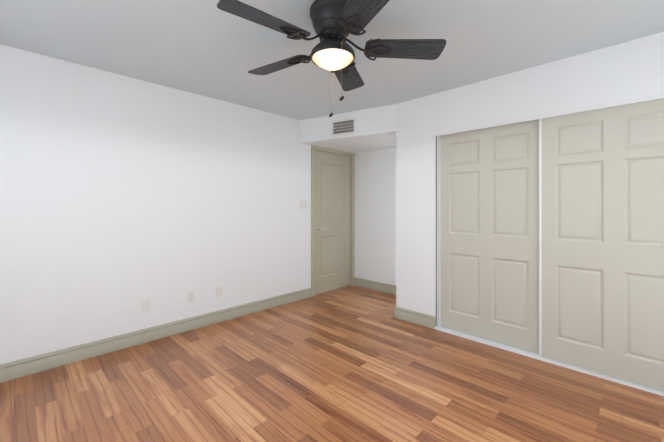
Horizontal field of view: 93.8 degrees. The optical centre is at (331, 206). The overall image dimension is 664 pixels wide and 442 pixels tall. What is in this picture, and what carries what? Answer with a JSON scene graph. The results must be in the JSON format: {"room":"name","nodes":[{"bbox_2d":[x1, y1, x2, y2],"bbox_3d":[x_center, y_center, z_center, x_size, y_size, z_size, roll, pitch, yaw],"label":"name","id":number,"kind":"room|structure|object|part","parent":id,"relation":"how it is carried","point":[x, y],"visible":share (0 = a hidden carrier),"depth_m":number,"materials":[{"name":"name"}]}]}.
{"room":"empty bedroom","nodes":[
{"label":"empty bedroom","id":0,"kind":"room"},
{"bbox_2d":[0,44,310,363],"bbox_3d":[-1.327,0.048,3.400,0.100,2.440,5.085,0,0,45],"label":"wall","id":1,"kind":"structure","parent":0,"point":[122,197],"depth_m":2.81,"materials":[{"name":"white paint"}]},
{"bbox_2d":[142,299,149,312],"bbox_3d":[-1.740,0.932,2.903,0.008,0.114,0.070,0,0,45],"label":"electrical outlet","id":2,"kind":"object","parent":1,"relation":"attached to","point":[145,303],"depth_m":2.90,"materials":[{"name":"white plastic"}]},
{"bbox_2d":[0,288,311,382],"bbox_3d":[-1.634,1.204,3.005,0.016,0.127,3.832,0,0,45],"label":"baseboard","id":3,"kind":"structure","parent":1,"relation":"attached to","point":[32,365],"depth_m":2.81,"materials":[{"name":"beige paint"}]},
{"bbox_2d":[188,291,194,302],"bbox_3d":[-1.447,0.932,3.199,0.010,0.114,0.070,0,0,45],"label":"electrical outlet","id":4,"kind":"object","parent":1,"relation":"attached to","point":[191,299],"depth_m":3.20,"materials":[{"name":"white plastic"}]},
{"bbox_2d":[216,286,222,296],"bbox_3d":[-1.236,0.932,3.415,0.008,0.114,0.070,0,0,45],"label":"electrical outlet","id":5,"kind":"object","parent":1,"relation":"attached to","point":[219,289],"depth_m":3.41,"materials":[{"name":"white plastic"}]},
{"bbox_2d":[300,201,306,208],"bbox_3d":[-0.392,-0.023,4.270,0.010,0.116,0.118,0,0,45],"label":"light switch","id":6,"kind":"object","parent":1,"relation":"attached to","point":[303,204],"visible":1,"depth_m":4.27,"materials":[{"name":"white plastic"}]},
{"bbox_2d":[315,150,349,293],"bbox_3d":[0.008,0.229,4.725,0.035,2.064,0.786,0,0,45],"label":"door leaf","id":7,"kind":"structure","parent":1,"relation":"in","point":[332,217],"depth_m":4.70,"materials":[{"name":"beige paint"}]},
{"bbox_2d":[311,145,354,296],"bbox_3d":[0.000,0.205,4.732,0.120,2.129,0.922,0,0,45],"label":"door frame","id":8,"kind":"structure","parent":1,"relation":"attached to","point":[314,148],"depth_m":4.74,"materials":[{"name":"beige paint"}]},
{"bbox_2d":[0,285,663,441],"bbox_3d":[0.080,1.297,2.013,4.050,0.060,5.085,0,0,45],"label":"floor","id":9,"kind":"structure","parent":0,"point":[350,363],"depth_m":2.13,"materials":[{"name":"laminate"}]},
{"bbox_2d":[0,0,663,119],"bbox_3d":[0.080,-1.213,2.015,4.050,0.080,5.085,0,0,45],"label":"ceiling","id":10,"kind":"structure","parent":0,"point":[208,48],"depth_m":2.20,"materials":[{"name":"white paint"}]},
{"bbox_2d":[217,0,445,116],"bbox_3d":[-0.028,-0.867,1.852,1.296,0.612,1.282,0,0,45],"label":"fan","id":11,"kind":"object","parent":10,"relation":"hanging from","point":[335,23],"visible":1,"depth_m":1.78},
{"bbox_3d":[-0.333,-0.951,1.591,0.480,0.006,0.172,0,13,-39],"label":"blade","id":12,"kind":"part","parent":11,"relation":"part of","materials":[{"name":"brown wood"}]},
{"bbox_3d":[-0.355,-0.951,2.098,0.480,0.006,0.172,0,13,33],"label":"blade","id":13,"kind":"part","parent":11,"relation":"part of","materials":[{"name":"brown wood"}]},
{"bbox_3d":[0.005,-0.858,1.860,0.248,0.058,0.248,0,0,45],"label":"light glass","id":14,"kind":"part","parent":11,"relation":"part of","materials":[{"name":"white glass"}]},
{"bbox_3d":[0.005,-0.927,1.860,0.268,0.091,0.268,0,0,45],"label":"light dish","id":15,"kind":"part","parent":11,"relation":"part of","materials":[{"name":"black"}]},
{"bbox_3d":[0.005,-0.996,1.860,0.160,0.054,0.160,0,0,45],"label":"motor","id":16,"kind":"part","parent":11,"relation":"part of","materials":[{"name":"black metal"}]},
{"bbox_3d":[0.120,-0.951,2.276,0.172,0.006,0.480,-13,-4,15],"label":"blade","id":17,"kind":"part","parent":11,"relation":"part of","materials":[{"name":"brown wood"}]},
{"bbox_3d":[0.156,-0.951,1.456,0.172,0.006,0.480,14,-5,-20],"label":"blade","id":18,"kind":"part","parent":11,"relation":"part of","materials":[{"name":"brown wood"}]},
{"bbox_3d":[0.436,-0.951,1.879,0.480,0.006,0.172,0,-13,-3],"label":"blade","id":19,"kind":"part","parent":11,"relation":"part of","materials":[{"name":"brown wood"}]},
{"bbox_2d":[299,104,395,152],"bbox_3d":[0.456,-1.016,4.205,1.310,0.310,1.236,0,0,45],"label":"wall","id":20,"kind":"structure","parent":0,"point":[376,128],"depth_m":4.00,"materials":[{"name":"white paint"}]},
{"bbox_2d":[331,117,355,136],"bbox_3d":[0.141,-0.993,3.888,0.352,0.208,0.011,0,0,30],"label":"air vent","id":21,"kind":"object","parent":20,"relation":"in","point":[344,126],"visible":1,"depth_m":3.89,"materials":[{"name":"white metal"}]},
{"bbox_2d":[355,147,395,285],"bbox_3d":[0.855,0.204,4.609,1.310,2.130,0.100,0,0,45],"label":"wall","id":22,"kind":"structure","parent":0,"point":[375,215],"depth_m":4.72,"materials":[{"name":"white paint"}]},
{"bbox_2d":[354,277,395,294],"bbox_3d":[0.819,1.206,4.561,1.294,0.127,0.016,0,0,45],"label":"baseboard","id":23,"kind":"structure","parent":22,"relation":"attached to","point":[387,288],"depth_m":4.71,"materials":[{"name":"beige paint"}]},
{"bbox_2d":[396,32,663,327],"bbox_3d":[1.674,0.048,2.699,2.540,2.440,0.100,0,0,45],"label":"wall","id":24,"kind":"structure","parent":0,"point":[629,69],"depth_m":2.93,"materials":[{"name":"white paint"}]},
{"bbox_2d":[396,306,435,328],"bbox_3d":[0.902,1.205,3.379,0.465,0.127,0.016,0,0,45],"label":"baseboard","id":25,"kind":"structure","parent":24,"relation":"attached to","point":[426,320],"depth_m":3.36,"materials":[{"name":"beige paint"}]},
{"bbox_2d":[436,137,436,325],"bbox_3d":[1.084,0.260,3.232,0.001,1.973,0.030,0,0,45],"label":"trim","id":26,"kind":"structure","parent":24,"relation":"attached to","point":[436,231],"depth_m":3.23,"materials":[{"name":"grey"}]},
{"bbox_2d":[439,136,439,325],"bbox_3d":[1.454,0.251,2.933,0.920,1.986,0.036,0,0,45],"label":"left closet door edge","id":27,"kind":"object","parent":24,"relation":"attached to","point":[439,230],"visible":0.29,"depth_m":3.24,"materials":[{"name":"white metal"}]},
{"bbox_2d":[440,119,538,353],"bbox_3d":[1.454,0.251,2.933,0.900,1.986,0.030,0,0,45],"label":"closet door","id":28,"kind":"structure","parent":24,"relation":"in","point":[489,233],"depth_m":2.88,"materials":[{"name":"beige paint"}]},
{"bbox_2d":[539,119,541,355],"bbox_3d":[2.066,0.251,2.278,0.920,1.986,0.036,0,0,45],"label":"right closet door edge","id":29,"kind":"object","parent":24,"relation":"attached to","point":[540,237],"visible":0.71,"depth_m":2.58,"materials":[{"name":"white metal"}]},
{"bbox_2d":[435,92,663,395],"bbox_3d":[1.747,0.250,2.612,1.815,2.035,0.111,0,0,45],"label":"trim","id":30,"kind":"structure","parent":24,"relation":"attached to","point":[542,116],"depth_m":2.62,"materials":[{"name":"white wood"}]},
{"bbox_2d":[542,98,663,390],"bbox_3d":[2.066,0.251,2.278,0.900,1.986,0.030,0,0,45],"label":"closet door","id":31,"kind":"structure","parent":24,"relation":"in","point":[602,240],"depth_m":2.29,"materials":[{"name":"beige paint"}]}
]}

